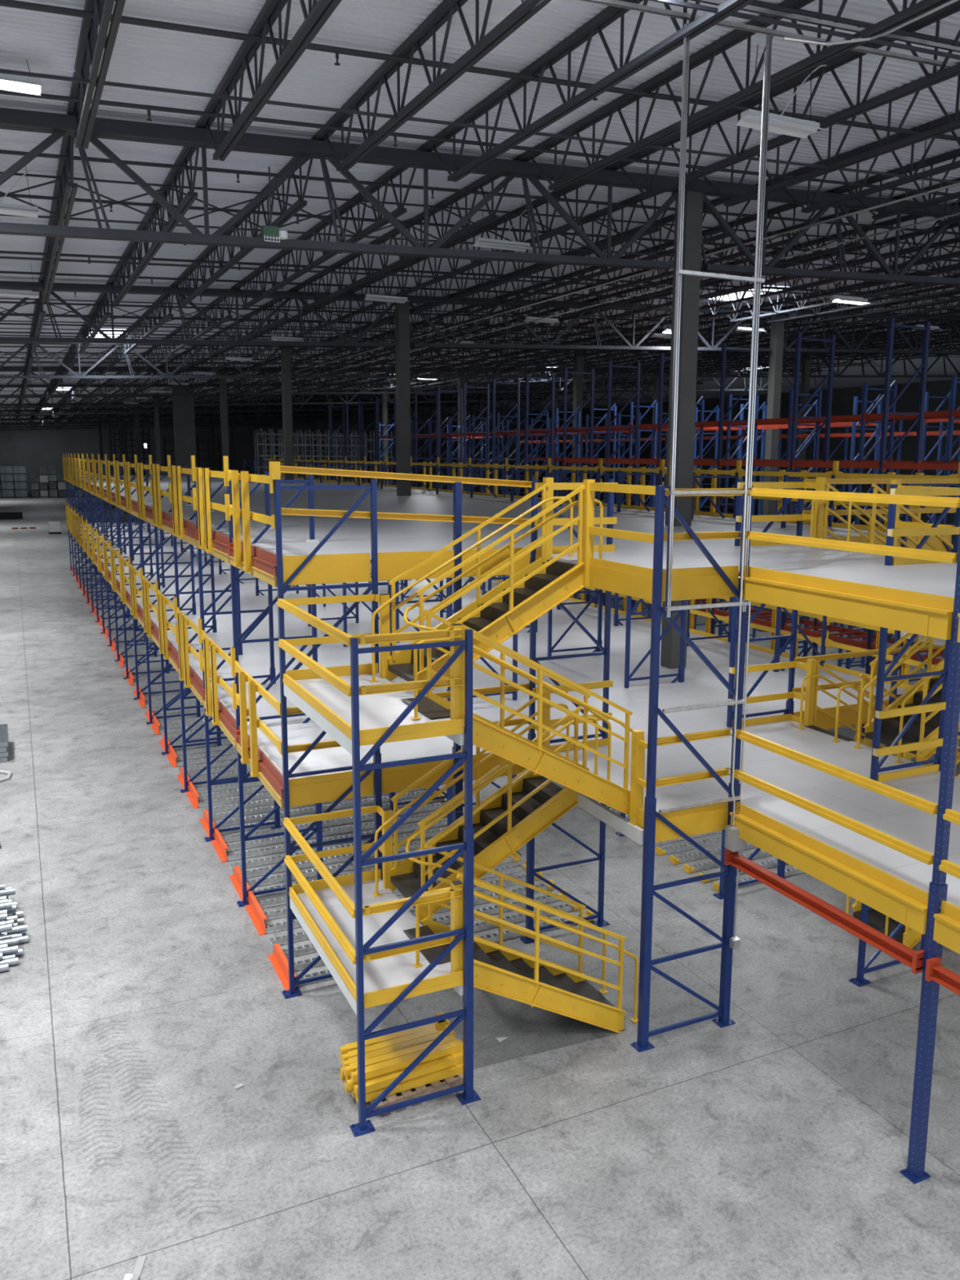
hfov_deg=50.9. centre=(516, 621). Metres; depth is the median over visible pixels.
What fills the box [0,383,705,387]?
joist bridging
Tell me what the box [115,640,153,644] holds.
track
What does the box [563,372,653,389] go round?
joist
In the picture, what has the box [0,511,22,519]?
slab
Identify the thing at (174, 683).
track
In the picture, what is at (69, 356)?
joist
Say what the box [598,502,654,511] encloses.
beam
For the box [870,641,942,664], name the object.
shelf
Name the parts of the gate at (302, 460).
rail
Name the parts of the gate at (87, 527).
gate post, gate post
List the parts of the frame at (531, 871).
plate, plate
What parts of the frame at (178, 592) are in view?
plate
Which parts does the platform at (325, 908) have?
rail, rail, rail, rail, deck panel, guard post, rail, rail, guard post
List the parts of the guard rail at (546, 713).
guard post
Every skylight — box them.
[56,387,75,390]
[86,328,128,338]
[699,285,790,302]
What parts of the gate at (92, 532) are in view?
gate post, gate post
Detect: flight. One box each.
[369,482,603,693]
[372,690,598,923]
[400,608,644,815]
[403,844,638,1033]
[795,662,959,775]
[808,481,953,551]
[845,756,959,948]
[853,632,959,763]
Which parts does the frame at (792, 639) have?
plate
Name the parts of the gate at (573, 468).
gate post, rail, gate post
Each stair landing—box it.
[900,631,946,645]
[900,751,959,760]
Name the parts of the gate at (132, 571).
gate post, rail, gate post, rail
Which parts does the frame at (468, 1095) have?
plate, plate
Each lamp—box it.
[0,58,98,95]
[0,165,79,217]
[0,262,39,297]
[124,402,138,404]
[135,392,151,399]
[150,379,168,392]
[168,371,188,385]
[192,367,215,374]
[224,350,252,361]
[261,166,287,242]
[271,330,303,341]
[364,276,408,302]
[417,368,437,379]
[446,320,474,343]
[473,202,554,251]
[524,294,559,323]
[650,319,671,338]
[662,312,671,333]
[735,44,857,138]
[735,304,765,333]
[828,270,863,300]
[831,263,870,305]
[912,305,940,330]
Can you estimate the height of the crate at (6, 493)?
1.260 m
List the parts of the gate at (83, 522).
gate post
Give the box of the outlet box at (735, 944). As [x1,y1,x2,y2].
[728,936,740,949]
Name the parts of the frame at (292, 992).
plate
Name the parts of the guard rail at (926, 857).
rail, rail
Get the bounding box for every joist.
[0,0,959,140]
[18,398,22,410]
[19,383,24,403]
[22,371,28,393]
[24,344,34,375]
[29,280,45,353]
[38,397,44,409]
[39,109,77,302]
[43,387,51,403]
[48,411,53,418]
[49,365,61,393]
[53,407,60,413]
[59,337,78,375]
[59,397,68,409]
[63,408,71,418]
[67,0,125,148]
[67,386,79,402]
[70,401,79,413]
[75,280,111,354]
[78,397,90,409]
[79,371,96,392]
[85,414,93,422]
[87,401,98,414]
[88,382,106,402]
[93,408,104,417]
[95,345,122,375]
[97,393,112,408]
[104,365,128,392]
[104,401,117,414]
[107,123,204,305]
[111,382,131,402]
[116,396,133,408]
[121,401,134,412]
[123,284,176,354]
[124,409,134,417]
[127,337,164,375]
[130,365,159,392]
[134,382,158,402]
[137,396,153,408]
[137,401,153,412]
[138,407,153,417]
[155,388,173,401]
[156,371,191,391]
[158,396,173,408]
[158,400,172,412]
[159,338,205,375]
[164,286,234,354]
[172,134,320,306]
[184,365,221,391]
[191,346,245,375]
[193,382,206,397]
[194,392,217,407]
[194,400,207,411]
[195,406,216,416]
[196,382,232,401]
[197,0,342,160]
[200,403,220,413]
[203,413,219,419]
[205,288,295,355]
[207,395,237,408]
[208,365,251,391]
[217,386,254,399]
[219,405,241,410]
[223,346,280,375]
[227,395,256,407]
[227,405,245,415]
[231,365,280,391]
[231,400,257,410]
[233,146,422,308]
[236,405,259,415]
[238,386,277,400]
[243,395,275,407]
[245,291,347,355]
[245,400,275,412]
[248,405,275,415]
[251,347,320,375]
[256,366,309,391]
[258,386,300,400]
[258,391,295,407]
[260,400,293,409]
[275,400,306,409]
[276,395,314,406]
[277,386,321,400]
[278,366,335,390]
[289,292,399,355]
[291,341,359,377]
[292,156,518,310]
[292,395,327,406]
[292,399,324,409]
[293,407,315,413]
[296,382,344,399]
[302,366,364,391]
[302,404,327,414]
[304,399,340,411]
[309,342,391,375]
[309,395,349,406]
[313,407,342,413]
[315,0,551,172]
[316,381,367,399]
[321,399,355,409]
[323,293,453,355]
[324,371,387,391]
[324,395,368,404]
[333,399,368,408]
[334,382,386,399]
[337,342,428,375]
[338,404,371,413]
[340,395,379,405]
[347,166,607,311]
[347,366,416,391]
[352,382,410,399]
[356,394,393,404]
[359,296,499,355]
[364,348,457,375]
[367,366,440,391]
[369,382,427,399]
[388,366,466,391]
[388,382,449,399]
[390,394,435,404]
[394,349,488,375]
[405,173,688,313]
[409,297,546,355]
[409,385,457,399]
[410,394,452,404]
[411,371,485,390]
[417,343,523,375]
[417,394,468,404]
[421,385,484,398]
[422,0,755,182]
[428,299,591,356]
[431,367,514,390]
[440,395,484,404]
[441,343,555,375]
[441,385,504,398]
[448,394,499,404]
[451,183,758,315]
[452,372,531,390]
[457,385,521,397]
[466,301,635,356]
[466,344,584,375]
[466,393,515,404]
[471,372,551,390]
[471,385,540,398]
[472,390,533,404]
[489,381,562,397]
[490,345,613,375]
[491,372,572,390]
[497,311,666,357]
[501,189,833,315]
[505,384,573,397]
[509,367,603,390]
[514,345,641,375]
[518,0,949,191]
[521,380,597,397]
[528,367,624,389]
[531,303,712,357]
[538,351,658,375]
[538,385,607,397]
[546,195,897,317]
[546,367,644,389]
[555,305,750,357]
[563,354,670,377]
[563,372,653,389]
[582,373,669,389]
[585,306,786,358]
[586,346,719,375]
[590,202,958,319]
[597,367,705,389]
[604,346,745,375]
[607,0,959,199]
[613,307,819,358]
[615,373,719,389]
[624,346,769,375]
[633,222,959,319]
[641,309,856,358]
[645,347,791,375]
[667,352,801,374]
[669,311,885,356]
[695,62,959,206]
[698,237,959,319]
[698,353,828,375]
[701,318,906,359]
[708,348,858,375]
[712,251,959,322]
[720,312,946,359]
[725,353,875,375]
[745,320,959,359]
[750,263,959,323]
[765,111,959,213]
[782,320,959,359]
[786,274,959,324]
[800,326,959,359]
[820,284,959,325]
[820,329,959,359]
[833,148,959,219]
[844,333,959,359]
[854,291,959,326]
[867,337,959,359]
[882,339,958,360]
[885,301,959,325]
[897,177,959,225]
[922,305,959,328]
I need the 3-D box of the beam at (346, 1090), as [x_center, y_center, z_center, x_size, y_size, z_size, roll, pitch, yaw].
[-1.334,5.208,11.679,1.350,0.096,0.106,-4,10,-28]
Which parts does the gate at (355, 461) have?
rail, gate post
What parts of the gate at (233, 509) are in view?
gate post, gate post, rail, rail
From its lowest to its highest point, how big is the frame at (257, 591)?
5.542 m
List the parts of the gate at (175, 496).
gate post, gate post, rail, rail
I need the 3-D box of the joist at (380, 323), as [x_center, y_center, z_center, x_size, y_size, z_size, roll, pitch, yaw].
[-7.427,-11.868,41.158,0.160,0.820,16.210,-4,10,-26]
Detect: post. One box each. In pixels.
[452,482,462,822]
[899,532,959,1183]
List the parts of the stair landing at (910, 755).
guard post, rail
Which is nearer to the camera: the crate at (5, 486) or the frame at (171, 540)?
the frame at (171, 540)
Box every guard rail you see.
[280,465,532,524]
[286,683,529,752]
[532,680,613,728]
[533,687,550,749]
[534,482,617,525]
[537,477,553,559]
[582,479,655,586]
[629,728,647,825]
[655,728,732,786]
[663,488,743,541]
[730,661,795,705]
[733,728,937,865]
[737,481,804,522]
[746,488,959,563]
[792,644,942,693]
[792,658,816,725]
[801,477,826,538]
[802,478,959,515]
[875,701,946,756]
[890,479,957,546]
[891,488,959,537]
[938,808,959,879]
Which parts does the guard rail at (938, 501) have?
rail, rail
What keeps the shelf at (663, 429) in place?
attached to the frame at (716, 436)
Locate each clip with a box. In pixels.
[728,666,732,700]
[735,482,740,521]
[872,711,879,755]
[887,488,895,536]
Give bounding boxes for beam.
[95,486,101,498]
[95,554,97,567]
[101,560,104,576]
[102,488,106,501]
[107,568,111,585]
[110,491,115,506]
[115,578,120,597]
[116,495,125,511]
[125,590,131,611]
[127,499,137,517]
[137,603,143,627]
[138,504,153,524]
[150,618,159,648]
[152,511,172,534]
[158,635,178,672]
[170,519,196,546]
[177,658,203,705]
[195,527,229,563]
[201,688,236,747]
[228,537,277,586]
[235,724,284,808]
[282,552,370,585]
[288,770,373,807]
[313,478,327,481]
[328,480,344,482]
[339,1020,450,1056]
[339,1071,346,1080]
[340,1066,345,1077]
[342,1023,449,1061]
[342,1030,453,1069]
[343,1035,456,1076]
[344,1082,351,1093]
[345,480,363,484]
[346,1067,404,1090]
[351,1039,462,1082]
[351,1088,355,1097]
[353,1050,462,1095]
[355,1062,462,1103]
[364,482,385,486]
[377,550,454,581]
[381,760,453,793]
[385,484,396,487]
[410,486,435,491]
[438,488,467,493]
[462,547,529,577]
[462,752,526,782]
[468,491,503,497]
[505,494,542,500]
[535,547,541,560]
[538,544,615,553]
[542,775,644,844]
[549,737,608,751]
[553,499,596,505]
[566,596,595,606]
[589,557,653,600]
[596,604,651,622]
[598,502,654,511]
[637,808,644,829]
[654,801,728,842]
[660,620,728,641]
[661,565,738,601]
[664,508,733,517]
[724,848,924,973]
[729,801,928,934]
[732,713,791,727]
[740,539,789,546]
[742,566,954,639]
[745,642,820,664]
[779,520,828,526]
[790,714,804,724]
[793,699,888,728]
[822,534,900,546]
[823,662,912,689]
[831,522,951,544]
[877,764,939,782]
[892,557,942,565]
[906,534,951,551]
[916,757,933,765]
[924,956,959,995]
[933,900,959,954]
[956,613,959,642]
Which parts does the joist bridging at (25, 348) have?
rod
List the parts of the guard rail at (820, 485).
rail, rail, guard post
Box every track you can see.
[90,596,119,599]
[93,601,118,604]
[94,604,120,606]
[96,609,127,613]
[96,611,131,615]
[97,607,127,610]
[97,608,127,611]
[99,613,131,615]
[101,613,131,617]
[102,618,133,622]
[102,620,133,623]
[102,621,139,626]
[104,617,131,620]
[105,622,140,626]
[107,624,140,627]
[107,630,137,633]
[107,631,143,635]
[108,632,143,636]
[108,635,143,639]
[112,636,151,639]
[114,638,152,641]
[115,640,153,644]
[115,641,153,646]
[115,644,153,648]
[115,645,157,650]
[115,648,159,653]
[120,649,159,654]
[121,652,159,656]
[123,653,164,658]
[123,658,164,663]
[124,656,160,661]
[124,661,169,666]
[124,662,169,669]
[128,666,173,671]
[131,667,174,672]
[132,671,177,675]
[133,672,179,679]
[133,675,179,682]
[133,678,179,685]
[134,681,185,688]
[139,683,185,690]
[142,686,185,693]
[143,691,192,696]
[144,692,195,699]
[144,695,195,703]
[145,698,195,706]
[146,702,202,711]
[152,706,204,713]
[155,708,204,716]
[156,712,204,720]
[158,715,211,724]
[159,720,213,728]
[159,724,213,733]
[160,728,222,737]
[167,733,225,742]
[169,735,228,746]
[173,739,231,750]
[174,744,236,755]
[176,749,237,760]
[176,754,237,766]
[178,760,237,771]
[186,764,250,776]
[189,768,250,782]
[191,775,252,786]
[195,781,262,793]
[197,786,267,799]
[198,792,272,807]
[200,798,289,814]
[212,786,430,820]
[213,789,437,826]
[217,793,444,834]
[222,802,447,842]
[226,811,447,851]
[226,818,447,861]
[230,827,445,870]
[246,839,430,877]
[246,858,403,887]
[252,864,394,897]
[257,852,519,908]
[263,860,526,920]
[265,871,542,933]
[270,879,555,946]
[281,888,567,957]
[293,900,579,971]
[294,909,594,986]
[609,808,621,813]
[642,830,722,845]
[655,836,721,855]
[669,842,756,864]
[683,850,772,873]
[697,858,787,882]
[712,866,804,892]
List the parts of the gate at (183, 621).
gate post, gate post, rail, rail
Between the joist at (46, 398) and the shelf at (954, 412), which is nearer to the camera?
the shelf at (954, 412)
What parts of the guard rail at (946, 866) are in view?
rail, rail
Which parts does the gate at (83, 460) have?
gate post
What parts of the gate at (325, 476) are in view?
rail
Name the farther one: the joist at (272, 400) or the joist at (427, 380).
the joist at (272, 400)
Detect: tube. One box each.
[0,883,5,889]
[0,888,15,896]
[0,895,6,899]
[0,898,8,903]
[0,901,12,910]
[0,909,7,914]
[0,912,7,920]
[0,915,17,922]
[0,923,12,933]
[0,931,7,936]
[0,933,17,940]
[0,937,18,946]
[0,942,8,948]
[0,945,18,955]
[0,956,18,966]
[0,963,8,972]
[2,947,22,956]
[2,953,15,959]
[4,919,13,926]
[6,904,16,912]
[6,924,26,934]
[12,910,23,918]
[16,917,24,924]
[17,935,28,943]
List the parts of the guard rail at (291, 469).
rail, rail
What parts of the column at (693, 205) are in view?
cap plate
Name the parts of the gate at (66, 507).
gate post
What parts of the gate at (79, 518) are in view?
gate post, gate post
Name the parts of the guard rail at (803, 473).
gate post, rail, rail, gate post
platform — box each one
[276,593,464,755]
[283,804,463,1015]
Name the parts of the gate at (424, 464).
rail, gate post, gate post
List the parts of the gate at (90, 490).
gate post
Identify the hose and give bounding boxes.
[0,769,12,782]
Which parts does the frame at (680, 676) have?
plate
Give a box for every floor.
[0,493,959,1279]
[71,475,956,597]
[74,522,959,907]
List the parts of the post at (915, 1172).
plate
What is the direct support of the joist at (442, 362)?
on the girder at (321, 375)
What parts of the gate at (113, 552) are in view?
gate post, gate post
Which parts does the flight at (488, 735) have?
plate, handrail post, handrail post, handrail post, rail, rail, rail, grip rail, handrail post, rail, rail, rail, handrail post, handrail post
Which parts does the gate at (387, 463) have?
rail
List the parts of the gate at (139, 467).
gate post, gate post, rail, rail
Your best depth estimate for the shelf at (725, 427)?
40.65 m
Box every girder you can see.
[0,107,694,270]
[0,280,403,346]
[0,342,286,378]
[0,367,222,397]
[0,383,180,408]
[0,395,155,415]
[0,402,133,421]
[0,408,120,425]
[0,413,109,427]
[0,417,97,430]
[101,414,212,428]
[111,412,230,426]
[120,406,257,422]
[138,400,282,418]
[155,394,326,413]
[183,382,384,405]
[212,413,312,426]
[222,368,462,395]
[232,409,342,422]
[258,404,380,419]
[286,345,573,377]
[292,399,425,415]
[315,412,394,423]
[332,392,479,410]
[348,408,444,421]
[384,382,555,403]
[387,403,491,417]
[403,295,781,351]
[425,397,546,413]
[463,368,658,393]
[484,391,613,408]
[555,381,702,400]
[580,349,804,377]
[662,368,822,391]
[694,178,959,285]
[781,308,959,354]
[809,352,959,377]
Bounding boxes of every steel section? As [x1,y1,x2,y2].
[0,741,7,746]
[0,746,6,752]
[0,751,8,757]
[0,756,7,762]
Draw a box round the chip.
[234,1083,244,1090]
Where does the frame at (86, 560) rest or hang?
on the floor at (772, 1144)
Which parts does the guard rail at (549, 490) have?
rail, rail, guard post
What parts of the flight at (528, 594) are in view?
handrail post, rail, handrail post, rail, rail, handrail post, rail, rail, rail, grip rail, handrail post, handrail post, plate, handrail post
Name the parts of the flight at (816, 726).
handrail post, plate, grip rail, rail, rail, handrail post, rail, handrail post, rail, grip rail, handrail post, handrail post, rail, handrail post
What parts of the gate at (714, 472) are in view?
gate post, rail, rail, gate post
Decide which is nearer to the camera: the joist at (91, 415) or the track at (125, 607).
the track at (125, 607)
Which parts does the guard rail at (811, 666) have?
rail, rail, guard post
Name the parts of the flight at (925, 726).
handrail post, rail, grip rail, rail, rail, grip rail, handrail post, handrail post, rail, rail, rail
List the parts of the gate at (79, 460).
gate post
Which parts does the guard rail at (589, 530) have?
guard post, rail, rail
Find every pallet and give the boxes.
[30,475,39,483]
[31,483,39,490]
[31,490,39,497]
[39,467,47,475]
[39,475,48,483]
[40,483,48,490]
[40,490,48,497]
[47,466,56,475]
[48,475,57,481]
[48,481,57,489]
[48,489,57,497]
[57,475,65,482]
[57,482,66,490]
[57,490,66,497]
[66,483,74,490]
[66,490,74,497]
[75,489,84,497]
[367,1073,462,1115]
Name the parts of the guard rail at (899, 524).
guard post, rail, rail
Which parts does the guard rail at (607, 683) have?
rail, rail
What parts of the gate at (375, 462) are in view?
rail, gate post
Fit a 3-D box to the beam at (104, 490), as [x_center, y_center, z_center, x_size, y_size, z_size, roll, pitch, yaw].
[-14.670,-4.506,35.922,0.090,0.390,2.989,-4,10,-26]
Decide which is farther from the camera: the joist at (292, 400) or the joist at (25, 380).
the joist at (292, 400)
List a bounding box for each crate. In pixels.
[0,466,13,474]
[0,474,13,482]
[0,482,13,489]
[1,489,14,497]
[13,466,26,474]
[13,474,26,482]
[14,482,26,489]
[14,489,27,497]
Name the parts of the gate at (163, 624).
gate post, gate post, rail, rail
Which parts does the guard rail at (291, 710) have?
rail, rail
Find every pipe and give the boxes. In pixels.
[0,89,951,197]
[0,149,959,235]
[0,193,959,262]
[0,250,959,297]
[0,271,959,310]
[0,301,959,328]
[0,312,959,336]
[0,322,959,342]
[0,331,953,348]
[0,351,860,359]
[0,356,828,363]
[0,362,801,366]
[0,370,614,372]
[1,366,758,369]
[13,346,881,356]
[258,139,959,382]
[291,205,959,382]
[725,0,959,47]
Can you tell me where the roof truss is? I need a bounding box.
[0,171,959,274]
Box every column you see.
[97,419,104,501]
[107,414,115,507]
[118,409,127,514]
[133,404,143,522]
[153,396,161,475]
[172,386,196,468]
[210,417,215,471]
[218,370,229,471]
[231,413,235,470]
[255,408,260,475]
[280,346,293,483]
[313,415,316,478]
[327,395,333,479]
[344,410,346,480]
[379,406,382,461]
[381,386,388,484]
[395,301,411,580]
[422,402,426,486]
[457,371,466,475]
[478,393,484,492]
[553,384,559,496]
[572,350,585,482]
[652,372,659,500]
[660,187,707,668]
[755,313,786,631]
[796,353,811,513]
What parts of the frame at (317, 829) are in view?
plate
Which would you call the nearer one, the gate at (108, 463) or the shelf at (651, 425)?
the gate at (108, 463)
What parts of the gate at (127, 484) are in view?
gate post, gate post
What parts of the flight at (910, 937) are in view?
handrail post, grip rail, handrail post, rail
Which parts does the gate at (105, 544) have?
gate post, gate post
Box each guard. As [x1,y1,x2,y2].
[78,582,83,591]
[82,589,87,598]
[86,596,91,606]
[90,604,97,615]
[95,613,102,626]
[101,624,109,638]
[107,636,115,651]
[114,651,124,667]
[123,667,134,685]
[133,684,146,707]
[144,706,160,734]
[159,733,177,767]
[176,766,199,808]
[199,809,228,862]
[228,865,266,935]
[267,943,296,990]
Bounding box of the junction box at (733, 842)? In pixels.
[724,824,746,852]
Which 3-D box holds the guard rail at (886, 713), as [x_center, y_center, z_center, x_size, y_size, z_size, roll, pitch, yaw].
[5.415,1.459,13.741,1.340,0.620,0.040,-4,10,-26]
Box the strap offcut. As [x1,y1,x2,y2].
[129,1255,146,1279]
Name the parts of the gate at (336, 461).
rail, gate post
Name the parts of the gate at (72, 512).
gate post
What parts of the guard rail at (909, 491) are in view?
rail, rail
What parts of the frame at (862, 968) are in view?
plate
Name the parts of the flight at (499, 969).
plate, handrail post, handrail post, rail, rail, rail, grip rail, grip rail, handrail post, rail, rail, rail, handrail post, handrail post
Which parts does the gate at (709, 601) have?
gate post, rail, gate post, rail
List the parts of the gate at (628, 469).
gate post, rail, gate post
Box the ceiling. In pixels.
[0,0,959,422]
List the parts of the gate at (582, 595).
gate post, rail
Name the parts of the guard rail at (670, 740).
rail, rail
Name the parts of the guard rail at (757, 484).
rail, rail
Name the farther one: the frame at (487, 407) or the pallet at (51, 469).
the pallet at (51, 469)
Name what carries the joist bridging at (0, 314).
attached to the joist at (957, 322)
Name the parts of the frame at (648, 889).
plate, plate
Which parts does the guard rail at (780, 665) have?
rail, rail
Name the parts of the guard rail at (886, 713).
rail, rail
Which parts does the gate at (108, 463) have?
gate post, gate post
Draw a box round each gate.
[62,453,66,479]
[64,453,68,481]
[65,502,69,528]
[67,453,72,482]
[67,504,71,533]
[70,453,75,484]
[71,506,75,537]
[73,453,78,486]
[74,509,78,541]
[77,453,82,488]
[77,512,82,546]
[81,453,87,490]
[81,515,86,551]
[85,519,91,557]
[86,453,92,493]
[90,524,97,564]
[91,453,98,495]
[96,528,102,572]
[97,453,106,498]
[102,533,111,581]
[104,453,114,502]
[109,540,119,591]
[112,453,124,506]
[117,547,129,604]
[122,454,135,512]
[128,556,141,618]
[133,454,150,519]
[140,567,156,636]
[148,454,168,527]
[155,580,175,659]
[167,454,192,537]
[173,596,199,688]
[191,455,225,552]
[197,617,231,725]
[222,456,275,572]
[230,646,282,777]
[262,455,275,468]
[274,458,284,475]
[293,455,299,476]
[298,455,314,477]
[312,456,329,479]
[328,456,346,480]
[345,456,365,482]
[364,456,387,484]
[386,457,412,474]
[410,457,439,488]
[437,457,471,491]
[469,457,507,493]
[505,457,551,496]
[548,458,602,500]
[569,586,595,600]
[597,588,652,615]
[600,459,664,506]
[661,596,729,633]
[662,460,742,512]
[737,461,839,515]
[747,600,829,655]
[825,616,936,684]
[833,462,959,527]
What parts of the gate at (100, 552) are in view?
gate post, gate post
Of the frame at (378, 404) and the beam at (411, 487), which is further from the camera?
the frame at (378, 404)
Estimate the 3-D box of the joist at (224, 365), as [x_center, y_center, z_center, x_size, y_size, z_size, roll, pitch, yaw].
[-16.292,-14.076,54.722,0.160,0.820,16.210,-4,10,-26]
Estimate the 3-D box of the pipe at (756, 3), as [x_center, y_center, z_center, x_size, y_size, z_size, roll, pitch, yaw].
[1.417,-6.834,10.771,19.878,0.919,0.067,-4,10,-26]
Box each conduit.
[731,50,767,826]
[733,850,739,938]
[738,600,751,813]
[782,0,959,45]
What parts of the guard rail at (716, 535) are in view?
rail, rail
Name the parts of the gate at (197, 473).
gate post, gate post, rail, rail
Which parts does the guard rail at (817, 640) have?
gate post, rail, rail, gate post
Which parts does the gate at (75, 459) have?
gate post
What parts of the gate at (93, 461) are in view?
gate post, gate post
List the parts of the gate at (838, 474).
gate post, rail, rail, gate post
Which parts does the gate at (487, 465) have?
rail, gate post, gate post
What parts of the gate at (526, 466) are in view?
gate post, rail, gate post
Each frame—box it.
[64,457,93,570]
[66,458,97,576]
[70,458,100,582]
[73,458,106,588]
[76,459,111,595]
[80,459,116,603]
[84,460,122,612]
[89,460,129,622]
[95,461,137,633]
[101,463,145,646]
[108,462,157,661]
[117,463,168,679]
[127,464,183,699]
[134,515,146,525]
[139,466,201,724]
[146,522,159,532]
[154,466,222,755]
[162,529,177,541]
[170,533,186,546]
[171,469,246,792]
[180,539,197,551]
[192,545,209,558]
[194,471,283,841]
[204,551,224,565]
[218,558,239,574]
[227,475,323,906]
[239,577,259,583]
[243,459,264,475]
[253,459,274,474]
[255,577,298,595]
[264,460,284,471]
[274,479,382,999]
[293,461,313,479]
[303,461,328,481]
[305,583,325,607]
[306,582,359,626]
[320,461,346,483]
[337,462,364,484]
[342,580,399,647]
[349,629,480,1137]
[357,462,386,486]
[368,579,407,588]
[380,463,396,488]
[387,577,447,810]
[400,578,439,601]
[410,464,437,491]
[435,465,470,493]
[440,576,484,617]
[446,576,521,855]
[469,466,506,582]
[488,576,537,632]
[510,466,549,501]
[520,479,613,943]
[547,588,602,656]
[556,468,600,609]
[561,367,594,601]
[602,360,640,612]
[613,470,662,626]
[614,595,686,836]
[631,484,752,1052]
[658,22,772,813]
[686,472,738,646]
[712,478,804,899]
[773,475,835,671]
[780,332,835,657]
[848,484,959,986]
[861,317,930,739]
[885,483,959,758]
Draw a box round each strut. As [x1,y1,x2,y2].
[580,0,957,67]
[690,0,959,53]
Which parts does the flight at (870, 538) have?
handrail post, rail, rail, grip rail, rail, handrail post, handrail post, rail, grip rail, rail, rail, handrail post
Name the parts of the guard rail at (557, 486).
rail, rail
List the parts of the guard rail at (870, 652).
rail, rail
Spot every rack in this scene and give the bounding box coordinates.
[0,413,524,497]
[112,428,150,475]
[163,436,221,475]
[253,431,367,483]
[258,428,392,484]
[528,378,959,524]
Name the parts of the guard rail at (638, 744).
rail, rail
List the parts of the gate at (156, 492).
gate post, gate post, rail, rail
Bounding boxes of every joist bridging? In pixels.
[0,4,959,183]
[0,256,959,301]
[0,257,959,319]
[0,297,959,341]
[0,314,959,350]
[0,328,948,356]
[0,347,885,366]
[0,354,795,370]
[0,360,795,374]
[0,371,737,383]
[0,378,669,391]
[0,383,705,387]
[648,0,959,59]
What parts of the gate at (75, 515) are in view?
gate post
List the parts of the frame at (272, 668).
plate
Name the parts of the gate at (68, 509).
gate post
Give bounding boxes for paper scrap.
[123,1273,133,1279]
[496,1036,507,1042]
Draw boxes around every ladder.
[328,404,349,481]
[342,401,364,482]
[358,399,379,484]
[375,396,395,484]
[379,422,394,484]
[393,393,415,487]
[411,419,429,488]
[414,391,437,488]
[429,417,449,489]
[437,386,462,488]
[447,423,463,491]
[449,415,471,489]
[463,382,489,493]
[466,421,484,491]
[471,413,492,493]
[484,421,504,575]
[492,378,519,495]
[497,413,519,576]
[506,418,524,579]
[515,435,530,493]
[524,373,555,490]
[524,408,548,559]
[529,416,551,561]
[535,435,545,494]
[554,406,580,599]
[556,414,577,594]
[558,435,571,498]
[581,434,599,499]
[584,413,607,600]
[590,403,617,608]
[608,430,625,504]
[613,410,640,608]
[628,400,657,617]
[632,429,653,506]
[655,413,668,615]
[656,352,670,485]
[663,431,667,508]
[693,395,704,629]
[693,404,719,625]
[697,438,715,507]
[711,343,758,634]
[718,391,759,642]
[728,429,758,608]
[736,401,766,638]
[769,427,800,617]
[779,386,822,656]
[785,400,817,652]
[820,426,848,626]
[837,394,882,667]
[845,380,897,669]
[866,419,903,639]
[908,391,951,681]
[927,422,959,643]
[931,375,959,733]
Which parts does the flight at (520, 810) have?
handrail post, handrail post, rail, rail, rail, handrail post, rail, rail, rail, grip rail, handrail post, handrail post, handrail post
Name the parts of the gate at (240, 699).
gate post, gate post, rail, rail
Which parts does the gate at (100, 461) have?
gate post, gate post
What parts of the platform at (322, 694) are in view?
rail, rail, rail, rail, deck panel, guard post, rail, rail, guard post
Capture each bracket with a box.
[268,461,280,493]
[435,1010,448,1024]
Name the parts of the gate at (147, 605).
gate post, gate post, rail, rail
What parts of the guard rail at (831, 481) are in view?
rail, rail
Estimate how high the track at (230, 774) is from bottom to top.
0.110 m
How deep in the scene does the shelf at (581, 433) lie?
50.62 m
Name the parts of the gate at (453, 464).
rail, gate post, gate post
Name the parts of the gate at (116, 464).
gate post, gate post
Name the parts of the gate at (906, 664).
rail, gate post, rail, gate post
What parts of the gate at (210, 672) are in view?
gate post, gate post, rail, rail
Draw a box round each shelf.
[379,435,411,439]
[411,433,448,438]
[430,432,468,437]
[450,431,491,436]
[466,435,502,439]
[472,431,515,435]
[497,428,546,435]
[507,433,545,437]
[528,428,577,434]
[528,456,555,462]
[531,432,575,437]
[537,440,570,443]
[555,456,589,462]
[556,426,613,433]
[558,431,604,435]
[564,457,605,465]
[582,439,622,443]
[586,430,635,435]
[592,457,628,459]
[593,426,653,431]
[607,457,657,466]
[610,437,650,441]
[630,457,666,460]
[631,423,700,431]
[640,437,665,442]
[657,428,715,431]
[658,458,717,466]
[666,435,715,441]
[693,457,725,461]
[694,421,747,429]
[695,426,762,432]
[695,598,724,612]
[702,435,745,439]
[713,607,813,629]
[719,458,823,468]
[727,457,786,461]
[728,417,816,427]
[737,434,787,439]
[741,424,815,431]
[779,432,845,439]
[783,620,902,648]
[788,457,858,462]
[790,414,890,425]
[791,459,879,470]
[796,422,876,427]
[830,432,898,439]
[861,458,945,463]
[863,408,959,422]
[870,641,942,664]
[880,430,959,438]
[881,460,959,471]
[924,417,959,424]
[941,429,959,435]
[948,458,959,463]
[951,408,959,418]
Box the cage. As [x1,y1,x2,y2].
[48,521,61,533]
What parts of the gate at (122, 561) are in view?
gate post, rail, gate post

